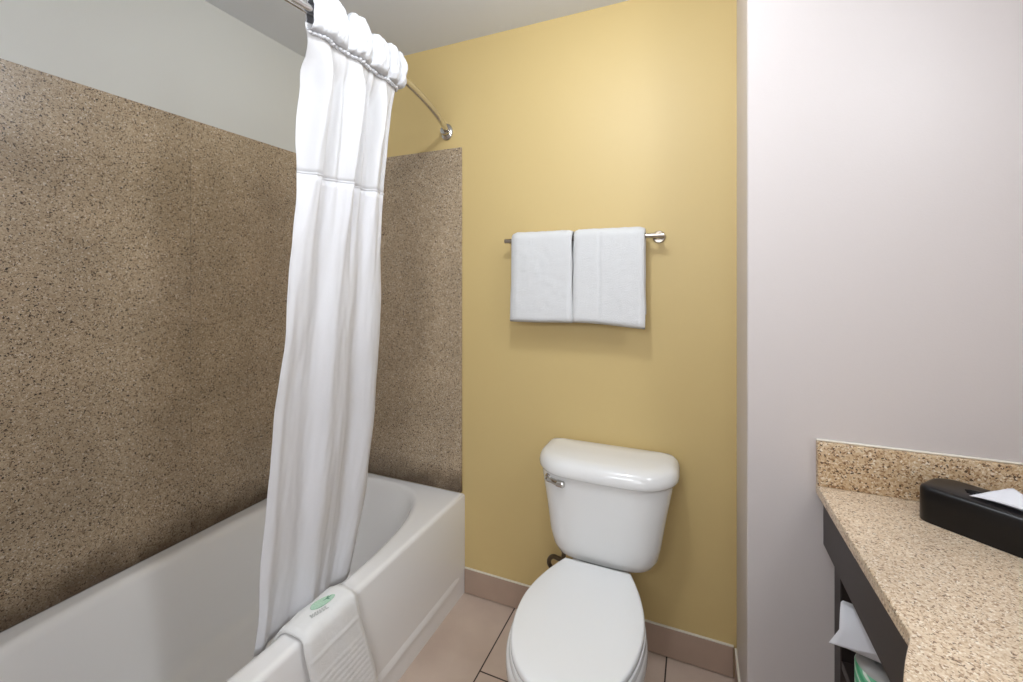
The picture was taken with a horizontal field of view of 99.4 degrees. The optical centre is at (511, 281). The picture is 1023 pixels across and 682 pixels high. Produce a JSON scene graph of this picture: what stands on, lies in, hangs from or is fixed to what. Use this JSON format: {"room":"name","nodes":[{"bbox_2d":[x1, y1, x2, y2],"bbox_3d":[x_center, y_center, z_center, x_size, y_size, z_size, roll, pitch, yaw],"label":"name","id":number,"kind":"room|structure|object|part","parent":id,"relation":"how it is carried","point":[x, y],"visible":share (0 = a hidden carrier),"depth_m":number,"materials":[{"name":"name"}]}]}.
{"room":"hotel bathroom","nodes":[
{"label":"hotel bathroom","id":0,"kind":"room"},
{"bbox_2d":[0,0,303,632],"bbox_3d":[-1.534,0.156,0.955,0.100,2.468,3.057,0,0,23],"label":"wall","id":1,"kind":"structure","parent":0,"point":[190,59],"depth_m":1.55,"materials":[{"name":"white paint"}]},
{"bbox_2d":[0,58,190,631],"bbox_3d":[-1.356,0.172,1.224,0.014,1.544,0.834,0,0,23],"label":"surround panel","id":2,"kind":"object","parent":1,"relation":"attached to","point":[95,184],"visible":1,"depth_m":1.33,"materials":[{"name":"stone"}]},
{"bbox_2d":[191,120,296,535],"bbox_3d":[-1.057,0.172,1.927,0.014,1.544,0.693,0,0,23],"label":"surround panel","id":3,"kind":"object","parent":1,"relation":"attached to","point":[243,189],"visible":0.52,"depth_m":1.75,"materials":[{"name":"stone"}]},
{"bbox_2d":[205,0,627,57],"bbox_3d":[-0.294,-1.108,0.427,2.795,0.060,3.057,0,0,23],"label":"ceiling","id":4,"kind":"structure","parent":0,"point":[413,26],"depth_m":1.76,"materials":[{"name":"white paint"}]},
{"bbox_2d":[368,0,736,647],"bbox_3d":[-0.050,0.156,1.931,1.866,2.468,0.100,0,0,23],"label":"wall","id":5,"kind":"structure","parent":0,"point":[622,114],"depth_m":1.69,"materials":[{"name":"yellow paint"}]},
{"bbox_2d":[284,0,452,140],"bbox_3d":[-0.528,-0.680,1.249,0.203,0.078,1.529,0,0,23],"label":"curtain rod","id":6,"kind":"object","parent":5,"relation":"attached to","point":[446,130],"visible":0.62,"depth_m":1.57,"materials":[{"name":"silver metal"}]},
{"bbox_2d":[253,0,407,656],"bbox_3d":[-0.510,0.126,1.295,0.262,1.758,0.412,0,0,23],"label":"shower curtain","id":7,"kind":"object","parent":6,"relation":"hanging from","point":[350,76],"visible":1,"depth_m":1.24,"materials":[{"name":"white fabric"}]},
{"bbox_3d":[-0.535,0.361,1.305,0.205,1.287,0.407,0,0,23],"label":"curtain panel","id":8,"kind":"part","parent":7,"relation":"part of","materials":[{"name":"white fabric"}]},
{"bbox_3d":[-0.460,-0.467,1.265,0.092,0.370,0.370,0,0,18],"label":"sheer panel","id":9,"kind":"part","parent":7,"relation":"part of","materials":[{"name":"white fabric"}]},
{"bbox_2d":[368,147,461,492],"bbox_3d":[-0.570,0.172,2.090,0.754,1.544,0.012,0,0,23],"label":"surround panel","id":10,"kind":"object","parent":5,"relation":"attached to","point":[417,433],"visible":0.58,"depth_m":2.02,"materials":[{"name":"stone"}]},
{"bbox_2d":[547,552,565,567],"bbox_3d":[0.185,1.126,1.714,0.092,0.199,0.116,0,0,23],"label":"water supply valve","id":11,"kind":"object","parent":5,"relation":"attached to","point":[552,556],"visible":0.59,"depth_m":1.68,"materials":[{"name":"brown metal"}]},
{"bbox_2d":[504,231,665,243],"bbox_3d":[0.270,-0.166,1.700,0.624,0.046,0.074,0,0,23],"label":"towel bar","id":12,"kind":"object","parent":5,"relation":"attached to","point":[658,236],"visible":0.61,"depth_m":1.61,"materials":[{"name":"silver metal"}]},
{"bbox_2d":[510,230,573,322],"bbox_3d":[0.124,-0.019,1.727,0.260,0.363,0.083,0,0,23],"label":"towel","id":13,"kind":"object","parent":12,"relation":"hanging from","point":[541,261],"visible":0.98,"depth_m":1.69,"materials":[{"name":"white fabric"}]},
{"bbox_2d":[572,227,645,328],"bbox_3d":[0.365,-0.015,1.624,0.268,0.372,0.082,0,0,23],"label":"towel","id":14,"kind":"object","parent":12,"relation":"hanging from","point":[609,264],"visible":0.99,"depth_m":1.59,"materials":[{"name":"white fabric"}]},
{"bbox_3d":[0.539,-0.166,1.592,0.046,0.046,0.061,0,0,23],"label":"wall post","id":15,"kind":"part","parent":12,"relation":"part of","materials":[{"name":"silver metal"}]},
{"bbox_2d":[464,567,733,677],"bbox_3d":[0.285,1.331,1.729,1.072,0.111,0.009,0,0,23],"label":"baseboard","id":16,"kind":"structure","parent":5,"relation":"attached to","point":[697,650],"depth_m":1.60,"materials":[{"name":"tile"}]},
{"bbox_2d":[398,592,734,681],"bbox_3d":[-0.294,1.420,0.427,2.795,0.060,3.057,0,0,23],"label":"floor","id":17,"kind":"structure","parent":0,"point":[469,645],"depth_m":1.62,"materials":[{"name":"tile"}]},
{"bbox_2d":[0,473,464,681],"bbox_3d":[-0.864,1.167,1.392,0.789,0.445,1.528,0,0,23],"label":"bathtub","id":18,"kind":"object","parent":17,"relation":"on","point":[188,611],"visible":0.8,"depth_m":1.49,"materials":[{"name":"white ceramic"}]},
{"bbox_2d":[272,585,377,681],"bbox_3d":[-0.534,1.113,1.278,0.147,0.384,0.279,0,0,23],"label":"bath mat","id":19,"kind":"object","parent":18,"relation":"on","point":[330,630],"visible":0.99,"depth_m":1.23,"materials":[{"name":"white fabric"}]},
{"bbox_2d":[309,606,328,617],"bbox_3d":[-0.538,0.923,1.213,0.012,0.002,0.049,0,0,39],"label":"print","id":20,"kind":"object","parent":19,"relation":"on","point":[317,611],"depth_m":1.21,"materials":[{"name":"grey"}]},
{"bbox_2d":[506,438,679,681],"bbox_3d":[0.243,1.007,1.342,0.499,0.766,0.735,0,0,23],"label":"toilet","id":21,"kind":"object","parent":17,"relation":"on","point":[582,619],"visible":1,"depth_m":1.42,"materials":[{"name":"white ceramic"}]},
{"bbox_3d":[0.153,0.707,1.529,0.077,0.024,0.025,0,0,40],"label":"lever arm","id":22,"kind":"part","parent":21,"relation":"part of","materials":[{"name":"silver metal"}]},
{"bbox_3d":[0.225,1.197,1.332,0.384,0.386,0.693,0,0,23],"label":"bowl","id":23,"kind":"part","parent":21,"relation":"part of","materials":[{"name":"white ceramic"}]},
{"bbox_3d":[0.192,0.973,1.244,0.360,0.023,0.508,0,0,23],"label":"seat lid","id":24,"kind":"part","parent":21,"relation":"part of","materials":[{"name":"white plastic"}]},
{"bbox_3d":[0.188,0.994,1.234,0.369,0.018,0.493,0,0,23],"label":"seat","id":25,"kind":"part","parent":21,"relation":"part of","materials":[{"name":"white plastic"}]},
{"bbox_3d":[0.338,0.839,1.571,0.466,0.306,0.223,0,0,23],"label":"tank","id":26,"kind":"part","parent":21,"relation":"part of","materials":[{"name":"white ceramic"}]},
{"bbox_3d":[0.339,0.655,1.567,0.499,0.062,0.246,0,0,23],"label":"tank lid","id":27,"kind":"part","parent":21,"relation":"part of","materials":[{"name":"white ceramic"}]},
{"bbox_2d":[823,505,907,681],"bbox_3d":[0.830,0.973,0.464,0.552,0.834,1.223,0,0,23],"label":"vanity cabinet","id":28,"kind":"object","parent":17,"relation":"on","point":[851,585],"visible":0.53,"depth_m":0.89,"materials":[{"name":"black laminate"}]},
{"bbox_3d":[1.070,0.973,0.998,0.528,0.834,0.051,0,0,23],"label":"panel","id":29,"kind":"part","parent":28,"relation":"part of","materials":[{"name":"black laminate"}]},
{"bbox_2d":[842,661,853,681],"bbox_3d":[0.836,0.951,0.461,0.513,0.022,1.120,0,0,23],"label":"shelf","id":30,"kind":"object","parent":28,"relation":"attached to","point":[847,666],"depth_m":1.05,"materials":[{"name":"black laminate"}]},
{"bbox_2d":[854,653,889,681],"bbox_3d":[0.807,0.882,0.930,0.112,0.114,0.112,0,0,23],"label":"toilet roll","id":31,"kind":"object","parent":28,"relation":"on","point":[866,669],"visible":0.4,"depth_m":0.93,"materials":[{"name":"grey paper"}]},
{"bbox_2d":[829,601,880,662],"bbox_3d":[0.780,0.778,0.961,0.118,0.092,0.100,0,0,41],"label":"toilet paper","id":32,"kind":"object","parent":31,"relation":"on","point":[851,634],"visible":0.46,"depth_m":0.95,"materials":[{"name":"white paper"}]},
{"bbox_2d":[816,483,1022,681],"bbox_3d":[0.766,0.543,0.448,0.659,0.026,1.304,0,0,23],"label":"countertop","id":33,"kind":"structure","parent":28,"relation":"on","point":[955,600],"depth_m":0.76,"materials":[{"name":"stone"}]},
{"bbox_2d":[920,478,1022,558],"bbox_3d":[1.009,0.490,0.883,0.110,0.078,0.250,0,0,-27],"label":"tissue box","id":34,"kind":"object","parent":33,"relation":"on","point":[947,504],"visible":0.94,"depth_m":0.90,"materials":[{"name":"black plastic"}]},
{"bbox_2d":[969,488,1022,510],"bbox_3d":[1.008,0.441,0.862,0.046,0.040,0.127,0,0,-27],"label":"tissue","id":35,"kind":"object","parent":34,"relation":"on","point":[1010,497],"visible":0.99,"depth_m":0.88,"materials":[{"name":"white paper"}]},
{"bbox_2d":[737,0,1022,681],"bbox_3d":[1.077,0.156,1.265,0.729,2.468,0.443,0,0,23],"label":"wall","id":36,"kind":"structure","parent":0,"point":[880,142],"depth_m":1.11,"materials":[{"name":"grey paint"}]},
{"bbox_2d":[734,648,740,681],"bbox_3d":[0.716,1.331,1.358,0.008,0.111,0.330,0,0,23],"label":"baseboard","id":37,"kind":"structure","parent":36,"relation":"attached to","point":[736,663],"depth_m":1.47,"materials":[{"name":"tile"}]},
{"bbox_2d":[816,438,1022,500],"bbox_3d":[1.058,0.471,1.020,0.569,0.118,0.021,0,0,23],"label":"backsplash","id":38,"kind":"structure","parent":36,"relation":"attached to","point":[900,473],"depth_m":1.06,"materials":[{"name":"stone"}]}
]}

